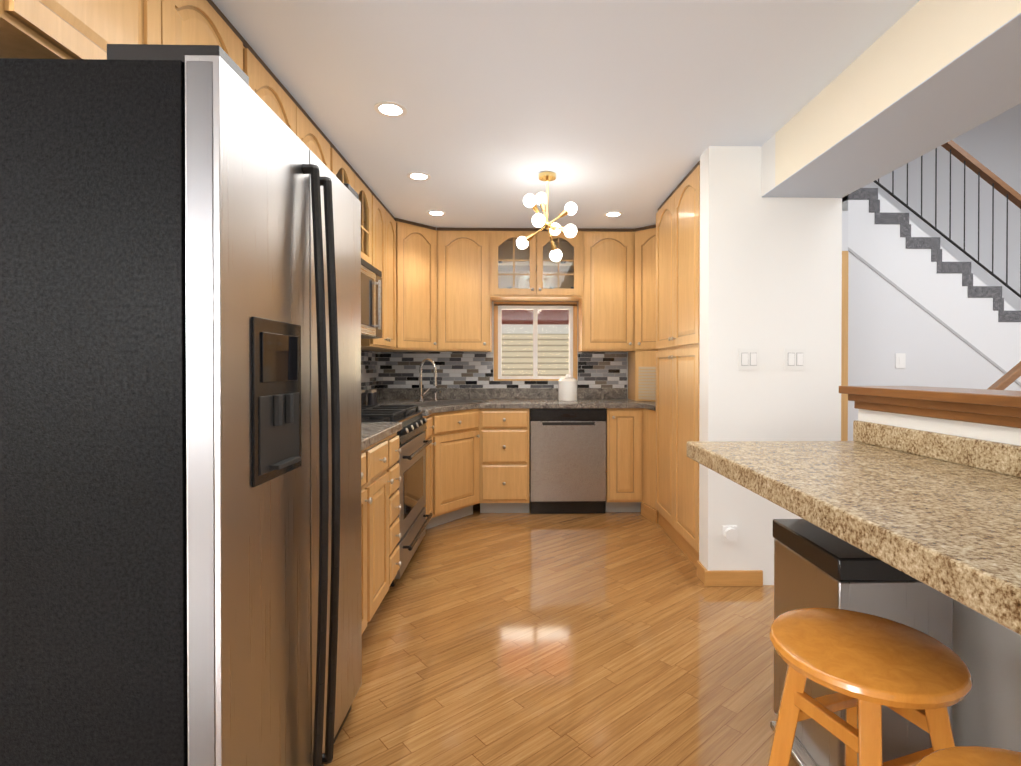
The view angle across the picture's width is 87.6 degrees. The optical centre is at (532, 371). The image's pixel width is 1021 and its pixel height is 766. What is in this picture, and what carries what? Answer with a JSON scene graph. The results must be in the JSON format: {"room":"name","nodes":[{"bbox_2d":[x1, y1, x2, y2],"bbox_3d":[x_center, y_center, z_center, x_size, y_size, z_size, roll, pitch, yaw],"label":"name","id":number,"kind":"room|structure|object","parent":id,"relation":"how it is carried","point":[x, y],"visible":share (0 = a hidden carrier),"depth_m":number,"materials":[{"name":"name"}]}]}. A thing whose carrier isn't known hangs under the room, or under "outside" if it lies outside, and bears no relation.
{"room":"kitchen","nodes":[
{"label":"kitchen","id":0,"kind":"room"},
{"bbox_2d":[323,496,796,765],"bbox_3d":[0.856,1.222,0.844,12.400,0.050,10.200,0,0,-1],"label":"floor","id":1,"kind":"structure","parent":0,"point":[592,639],"depth_m":2.22,"materials":[{"name":"laminate"}]},
{"bbox_2d":[0,44,361,765],"bbox_3d":[-0.931,0.286,1.441,0.794,1.814,0.886,0,0,-1],"label":"refrigerator","id":2,"kind":"object","parent":1,"relation":"on","point":[180,404],"visible":1,"depth_m":1.00,"materials":[{"name":"silver metal"}]},
{"bbox_2d":[361,445,372,633],"bbox_3d":[-1.027,0.753,2.062,0.684,0.868,0.338,0,0,-1],"label":"base cabinet","id":3,"kind":"object","parent":1,"relation":"on","point":[366,454],"depth_m":2.25,"materials":[{"name":"brown wood"}]},
{"bbox_2d":[361,400,404,450],"bbox_3d":[-1.028,0.245,2.360,0.693,0.140,0.942,0,0,-1],"label":"countertop","id":4,"kind":"structure","parent":3,"relation":"on","point":[372,433],"depth_m":2.56,"materials":[{"name":"grey stone"}]},
{"bbox_2d":[373,434,392,614],"bbox_3d":[-1.035,0.751,2.415,0.684,0.868,0.370,0,0,-1],"label":"base cabinet","id":5,"kind":"object","parent":1,"relation":"on","point":[383,449],"depth_m":2.48,"materials":[{"name":"brown wood"}]},
{"bbox_2d":[361,405,432,586],"bbox_3d":[-1.014,0.689,3.231,0.704,0.925,0.780,0,0,-1],"label":"gas range","id":6,"kind":"object","parent":1,"relation":"on","point":[413,443],"visible":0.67,"depth_m":3.15,"materials":[{"name":"silver metal"}]},
{"bbox_2d":[393,432,401,579],"bbox_3d":[-1.041,0.749,2.718,0.684,0.868,0.236,0,0,-1],"label":"base cabinet","id":7,"kind":"object","parent":1,"relation":"on","point":[397,478],"depth_m":2.74,"materials":[{"name":"brown wood"}]},
{"bbox_2d":[423,414,432,529],"bbox_3d":[-1.063,0.742,3.752,0.684,0.868,0.256,0,0,-1],"label":"base cabinet","id":8,"kind":"object","parent":1,"relation":"on","point":[428,506],"depth_m":3.75,"materials":[{"name":"brown wood"}]},
{"bbox_2d":[365,388,480,415],"bbox_3d":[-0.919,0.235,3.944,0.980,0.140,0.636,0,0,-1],"label":"countertop","id":9,"kind":"structure","parent":8,"relation":"on","point":[410,395],"depth_m":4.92,"materials":[{"name":"grey stone"}]},
{"bbox_2d":[361,389,376,404],"bbox_3d":[-1.247,0.203,3.978,0.054,0.120,0.153,0,1,44],"label":"spice jar","id":10,"kind":"object","parent":9,"relation":"on","point":[372,396],"visible":0.65,"depth_m":3.97,"materials":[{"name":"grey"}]},
{"bbox_2d":[392,358,489,406],"bbox_3d":[-0.765,0.077,4.378,0.486,0.367,0.720,0,0,35],"label":"sink","id":11,"kind":"object","parent":9,"relation":"in","point":[421,402],"visible":0.98,"depth_m":4.43,"materials":[{"name":"silver metal"}]},
{"bbox_2d":[433,409,479,526],"bbox_3d":[-0.926,0.738,4.417,0.988,0.868,1.068,0,0,-1],"label":"base cabinet","id":12,"kind":"object","parent":1,"relation":"on","point":[452,471],"depth_m":4.09,"materials":[{"name":"brown wood"}]},
{"bbox_2d":[481,388,640,408],"bbox_3d":[0.074,0.230,4.626,2.996,0.140,0.686,0,0,-1],"label":"countertop","id":13,"kind":"structure","parent":12,"relation":"on","point":[499,398],"depth_m":4.87,"materials":[{"name":"grey stone"}]},
{"bbox_2d":[558,374,576,400],"bbox_3d":[0.317,0.140,4.726,0.180,0.237,0.180,0,0,-1],"label":"canister","id":14,"kind":"object","parent":13,"relation":"on","point":[567,388],"visible":1,"depth_m":4.66,"materials":[{"name":"white ceramic"}]},
{"bbox_2d":[628,351,657,401],"bbox_3d":[1.234,0.041,4.662,0.671,0.432,0.614,0,0,-1],"label":"appliance garage","id":15,"kind":"object","parent":13,"relation":"on","point":[641,375],"visible":0.4,"depth_m":4.59,"materials":[{"name":"brown wood"}]},
{"bbox_2d":[479,409,528,512],"bbox_3d":[-0.232,0.737,4.641,0.407,0.868,0.649,0,0,-1],"label":"base cabinet","id":16,"kind":"object","parent":1,"relation":"on","point":[504,433],"depth_m":4.32,"materials":[{"name":"brown wood"}]},
{"bbox_2d":[529,408,605,513],"bbox_3d":[0.289,0.739,4.627,0.624,0.864,0.604,0,0,-1],"label":"dishwasher","id":17,"kind":"object","parent":1,"relation":"on","point":[567,460],"visible":0.98,"depth_m":4.33,"materials":[{"name":"silver metal"}]},
{"bbox_2d":[605,408,642,515],"bbox_3d":[0.753,0.737,4.663,0.292,0.868,0.649,0,0,-1],"label":"base cabinet","id":18,"kind":"object","parent":1,"relation":"on","point":[630,460],"depth_m":4.34,"materials":[{"name":"brown wood"}]},
{"bbox_2d":[643,408,657,523],"bbox_3d":[1.238,0.737,4.550,0.673,0.868,0.894,0,0,-1],"label":"base cabinet","id":19,"kind":"object","parent":1,"relation":"on","point":[649,416],"depth_m":4.23,"materials":[{"name":"brown wood"}]},
{"bbox_2d":[641,401,655,410],"bbox_3d":[1.246,0.283,4.207,0.672,0.040,0.204,0,0,-1],"label":"countertop","id":20,"kind":"structure","parent":19,"relation":"on","point":[650,405],"depth_m":4.30,"materials":[{"name":"grey stone"}]},
{"bbox_2d":[655,161,699,566],"bbox_3d":[1.260,-0.031,3.591,0.669,2.418,1.008,0,0,-1],"label":"pantry cabinet","id":21,"kind":"object","parent":1,"relation":"on","point":[677,331],"visible":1,"depth_m":3.49,"materials":[{"name":"brown wood"}]},
{"bbox_2d":[770,519,952,765],"bbox_3d":[0.975,0.851,1.654,0.374,0.680,0.388,0,0,-1],"label":"trash can","id":22,"kind":"object","parent":1,"relation":"on","point":[815,566],"visible":0.4,"depth_m":1.48,"materials":[{"name":"silver metal"}]},
{"bbox_2d":[767,607,972,765],"bbox_3d":[0.705,0.886,1.138,0.364,0.622,0.364,0,0,-17],"label":"stool","id":23,"kind":"object","parent":1,"relation":"on","point":[865,666],"visible":0.94,"depth_m":1.08,"materials":[{"name":"brown wood"}]},
{"bbox_2d":[842,188,1020,440],"bbox_3d":[3.874,0.172,4.662,4.200,3.199,0.977,0,0,-1],"label":"wall","id":24,"kind":"structure","parent":1,"relation":"on","point":[935,311],"depth_m":4.15,"materials":[{"name":"white paint"}]},
{"bbox_2d":[895,353,905,367],"bbox_3d":[2.873,-0.082,4.148,0.075,0.115,0.010,0,0,-1],"label":"light switch","id":25,"kind":"object","parent":24,"relation":"attached to","point":[900,360],"visible":1,"depth_m":4.15,"materials":[{"name":"white plastic"}]},
{"bbox_2d":[873,140,1020,297],"bbox_3d":[4.274,-0.668,4.230,3.431,3.408,0.060,0,0,-1],"label":"stair railing","id":26,"kind":"object","parent":24,"relation":"attached to","point":[982,171],"visible":0.69,"depth_m":4.20,"materials":[{"name":"black"}]},
{"bbox_2d":[916,746,1020,765],"bbox_3d":[0.685,0.890,0.658,0.364,0.622,0.364,0,0,35],"label":"stool","id":27,"kind":"object","parent":1,"relation":"on","point":[971,756],"visible":1,"depth_m":0.80,"materials":[{"name":"brown wood"}]},
{"bbox_2d":[492,301,627,495],"bbox_3d":[0.116,-0.040,5.041,3.100,2.420,0.140,0,0,-1],"label":"wall","id":28,"kind":"structure","parent":0,"point":[577,342],"depth_m":4.96,"materials":[{"name":"white paint"}]},
{"bbox_2d":[361,350,380,389],"bbox_3d":[-1.395,0.023,3.408,0.006,0.475,3.056,0,0,-1],"label":"tile backsplash","id":29,"kind":"structure","parent":28,"relation":"attached to","point":[370,361],"depth_m":4.67,"materials":[{"name":"tile"}]},
{"bbox_2d":[437,228,496,351],"bbox_3d":[-0.591,-0.713,4.779,0.480,1.068,0.339,0,0,-1],"label":"upper cabinet","id":30,"kind":"object","parent":28,"relation":"attached to","point":[466,257],"depth_m":4.61,"materials":[{"name":"brown wood"}]},
{"bbox_2d":[381,352,626,387],"bbox_3d":[-0.257,-0.010,4.957,2.288,0.333,0.008,0,0,-1],"label":"tile backsplash","id":31,"kind":"structure","parent":28,"relation":"attached to","point":[469,369],"depth_m":4.95,"materials":[{"name":"tile"}]},
{"bbox_2d":[494,302,576,380],"bbox_3d":[0.031,-0.278,4.996,0.780,0.733,0.143,0,0,-1],"label":"kitchen window","id":32,"kind":"structure","parent":28,"relation":"in","point":[535,307],"depth_m":5.02,"materials":[{"name":"white plastic"}]},
{"bbox_2d":[573,228,632,351],"bbox_3d":[0.655,-0.713,4.806,0.481,1.068,0.339,0,0,-1],"label":"upper cabinet","id":33,"kind":"object","parent":28,"relation":"attached to","point":[605,279],"depth_m":4.64,"materials":[{"name":"brown wood"}]},
{"bbox_2d":[633,228,657,350],"bbox_3d":[1.235,-0.712,4.664,0.674,1.068,0.648,0,0,-1],"label":"upper cabinet","id":34,"kind":"object","parent":28,"relation":"attached to","point":[636,232],"depth_m":4.62,"materials":[{"name":"brown wood"}]},
{"bbox_2d":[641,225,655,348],"bbox_3d":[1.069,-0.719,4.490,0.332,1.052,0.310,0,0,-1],"label":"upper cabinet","id":35,"kind":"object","parent":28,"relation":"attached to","point":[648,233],"depth_m":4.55,"materials":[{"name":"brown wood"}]},
{"bbox_2d":[212,0,919,229],"bbox_3d":[-1.789,-1.311,0.521,7.100,0.180,9.300,0,0,-1],"label":"ceiling","id":36,"kind":"structure","parent":0,"point":[632,111],"depth_m":2.29,"materials":[{"name":"white paint"}]},
{"bbox_2d":[374,101,406,116],"bbox_3d":[-0.667,-1.232,2.506,0.150,0.003,0.150,0,0,-1],"label":"recessed light","id":37,"kind":"object","parent":36,"relation":"in","point":[389,109],"visible":1,"depth_m":2.50,"materials":[{"name":"white plastic"}]},
{"bbox_2d":[407,172,430,180],"bbox_3d":[-0.719,-1.237,3.380,0.150,0.003,0.150,0,0,-1],"label":"recessed light","id":38,"kind":"object","parent":36,"relation":"in","point":[419,176],"visible":1,"depth_m":3.38,"materials":[{"name":"white plastic"}]},
{"bbox_2d":[427,210,445,215],"bbox_3d":[-0.753,-1.242,4.184,0.150,0.003,0.150,0,0,-1],"label":"recessed light","id":39,"kind":"object","parent":36,"relation":"in","point":[436,213],"visible":1,"depth_m":4.19,"materials":[{"name":"white plastic"}]},
{"bbox_2d":[516,171,576,261],"bbox_3d":[0.093,-0.972,3.354,0.389,0.534,0.450,0,0,-1],"label":"sputnik chandelier","id":40,"kind":"object","parent":36,"relation":"hanging from","point":[541,220],"visible":1,"depth_m":3.36,"materials":[{"name":"white glass"}]},
{"bbox_2d":[604,211,622,216],"bbox_3d":[0.643,-1.243,4.214,0.150,0.003,0.150,0,0,-1],"label":"recessed light","id":41,"kind":"object","parent":36,"relation":"in","point":[613,214],"visible":1,"depth_m":4.21,"materials":[{"name":"white plastic"}]},
{"bbox_2d":[761,0,1020,197],"bbox_3d":[1.560,-1.074,-0.562,0.450,0.280,6.988,0,0,-1],"label":"header beam","id":42,"kind":"structure","parent":36,"relation":"attached to","point":[919,79],"depth_m":1.98,"materials":[{"name":"beige paint"}]},
{"bbox_2d":[699,146,841,584],"bbox_3d":[1.339,-0.027,3.010,0.740,2.420,0.148,0,0,-1],"label":"wall","id":43,"kind":"structure","parent":0,"point":[771,279],"depth_m":2.94,"materials":[{"name":"white paint"}]},
{"bbox_2d":[697,561,762,586],"bbox_3d":[1.107,1.140,3.006,0.325,0.085,0.162,0,0,-1],"label":"baseboard","id":44,"kind":"structure","parent":43,"relation":"attached to","point":[730,577],"depth_m":2.93,"materials":[{"name":"brown wood"}]},
{"bbox_2d":[723,526,737,541],"bbox_3d":[1.091,0.896,2.922,0.080,0.085,0.030,0,0,-1],"label":"electrical outlet","id":45,"kind":"object","parent":43,"relation":"attached to","point":[730,533],"visible":1,"depth_m":2.91,"materials":[{"name":"white plastic"}]},
{"bbox_2d":[738,349,758,369],"bbox_3d":[1.193,-0.066,2.927,0.116,0.118,0.010,0,0,-1],"label":"switch plate","id":46,"kind":"object","parent":43,"relation":"attached to","point":[748,359],"visible":1,"depth_m":2.93,"materials":[{"name":"white plastic"}]},
{"bbox_2d":[785,349,805,369],"bbox_3d":[1.451,-0.066,2.933,0.116,0.118,0.010,0,0,-1],"label":"switch plate","id":47,"kind":"object","parent":43,"relation":"attached to","point":[795,359],"visible":1,"depth_m":2.93,"materials":[{"name":"white plastic"}]},
{"bbox_2d":[842,211,847,250],"bbox_3d":[2.069,-0.035,4.197,0.770,2.420,0.130,0,0,-1],"label":"wall","id":48,"kind":"structure","parent":0,"point":[844,230],"depth_m":4.13,"materials":[{"name":"white paint"}]},
{"bbox_2d":[841,251,847,440],"bbox_3d":[2.245,0.120,4.176,0.418,2.110,0.092,0,0,-1],"label":"door frame","id":49,"kind":"structure","parent":48,"relation":"attached to","point":[844,379],"depth_m":4.13,"materials":[{"name":"brown wood"}]},
{"bbox_2d":[858,409,1020,751],"bbox_3d":[1.429,0.685,-0.468,0.168,1.040,5.160,0,0,-1],"label":"wall","id":50,"kind":"structure","parent":0,"point":[986,711],"depth_m":1.54,"materials":[{"name":"white paint"}]},
{"bbox_2d":[687,420,1020,634],"bbox_3d":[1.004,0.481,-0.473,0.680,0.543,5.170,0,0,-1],"label":"countertop","id":51,"kind":"structure","parent":50,"relation":"attached to","point":[940,512],"depth_m":1.23,"materials":[{"name":"beige stone"}]},
{"bbox_2d":[839,386,1020,427],"bbox_3d":[1.428,0.119,-0.457,0.290,0.088,5.190,0,0,-1],"label":"trim","id":52,"kind":"structure","parent":50,"relation":"on","point":[993,407],"depth_m":1.65,"materials":[{"name":"brown wood"}]},
{"bbox_2d":[862,104,1020,310],"bbox_3d":[4.112,-1.532,5.221,4.900,5.400,0.150,0,0,-1],"label":"wall","id":53,"kind":"structure","parent":0,"point":[993,145],"depth_m":5.15,"materials":[{"name":"white paint"}]},
{"bbox_2d":[988,361,1020,389],"bbox_3d":[2.787,-0.117,2.902,0.650,0.575,0.050,0,0,-1],"label":"handrail","id":54,"kind":"object","parent":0,"point":[1008,378],"depth_m":2.88,"materials":[{"name":"brown wood"}]},
{"bbox_3d":[-3.292,-0.027,2.997,3.800,2.420,4.300,0,0,-1],"label":"wall","id":55,"kind":"structure","parent":0,"visible":0},
{"bbox_2d":[0,0,171,59],"bbox_3d":[-1.192,-0.963,1.262,0.319,0.524,0.452,0,0,-1],"label":"upper cabinet","id":56,"kind":"object","parent":55,"relation":"attached to","point":[29,29],"depth_m":1.21,"materials":[{"name":"brown wood"}]},
{"bbox_2d":[172,0,251,88],"bbox_3d":[-1.202,-0.966,1.714,0.319,0.524,0.453,0,0,-1],"label":"upper cabinet","id":57,"kind":"object","parent":55,"relation":"attached to","point":[194,22],"depth_m":1.72,"materials":[{"name":"brown wood"}]},
{"bbox_2d":[252,49,299,138],"bbox_3d":[-1.212,-0.696,2.163,0.319,1.068,0.442,0,0,-1],"label":"upper cabinet","id":58,"kind":"object","parent":55,"relation":"attached to","point":[265,84],"depth_m":2.19,"materials":[{"name":"brown wood"}]},
{"bbox_2d":[300,106,335,175],"bbox_3d":[-1.221,-0.699,2.615,0.319,1.068,0.461,0,0,-1],"label":"upper cabinet","id":59,"kind":"object","parent":55,"relation":"attached to","point":[311,135],"depth_m":2.64,"materials":[{"name":"brown wood"}]},
{"bbox_2d":[349,184,387,347],"bbox_3d":[-1.246,-0.707,3.773,0.319,1.068,0.368,0,0,-1],"label":"upper cabinet","id":60,"kind":"object","parent":55,"relation":"attached to","point":[374,215],"depth_m":3.71,"materials":[{"name":"brown wood"}]},
{"bbox_2d":[361,258,381,338],"bbox_3d":[-1.176,-0.446,3.220,0.420,0.455,0.774,0,0,-1],"label":"microwave","id":61,"kind":"object","parent":60,"relation":"attached to","point":[371,302],"visible":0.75,"depth_m":3.34,"materials":[{"name":"silver metal"}]},
{"bbox_2d":[361,210,399,351],"bbox_3d":[-1.254,-0.709,4.132,0.319,1.068,0.350,0,0,-1],"label":"upper cabinet","id":62,"kind":"object","parent":55,"relation":"attached to","point":[393,272],"depth_m":4.24,"materials":[{"name":"brown wood"}]},
{"bbox_2d":[396,218,439,351],"bbox_3d":[-0.962,-0.719,4.457,0.276,1.052,0.288,0,0,-1],"label":"upper cabinet","id":63,"kind":"object","parent":55,"relation":"attached to","point":[400,254],"depth_m":4.46,"materials":[{"name":"brown wood"}]},
{"bbox_2d":[400,348,435,351],"bbox_3d":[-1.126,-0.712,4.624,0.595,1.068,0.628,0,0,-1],"label":"under-cabinet light","id":64,"kind":"object","parent":55,"relation":"attached to","point":[401,349],"depth_m":4.55,"materials":[{"name":"brown wood"}]},
{"label":"outside","id":65,"kind":"structure","parent":0,"visible":0},
{"bbox_2d":[502,310,568,375],"bbox_3d":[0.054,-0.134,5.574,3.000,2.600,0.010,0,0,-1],"label":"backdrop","id":66,"kind":"structure","parent":65,"point":[544,370],"depth_m":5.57,"materials":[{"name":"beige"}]}
]}

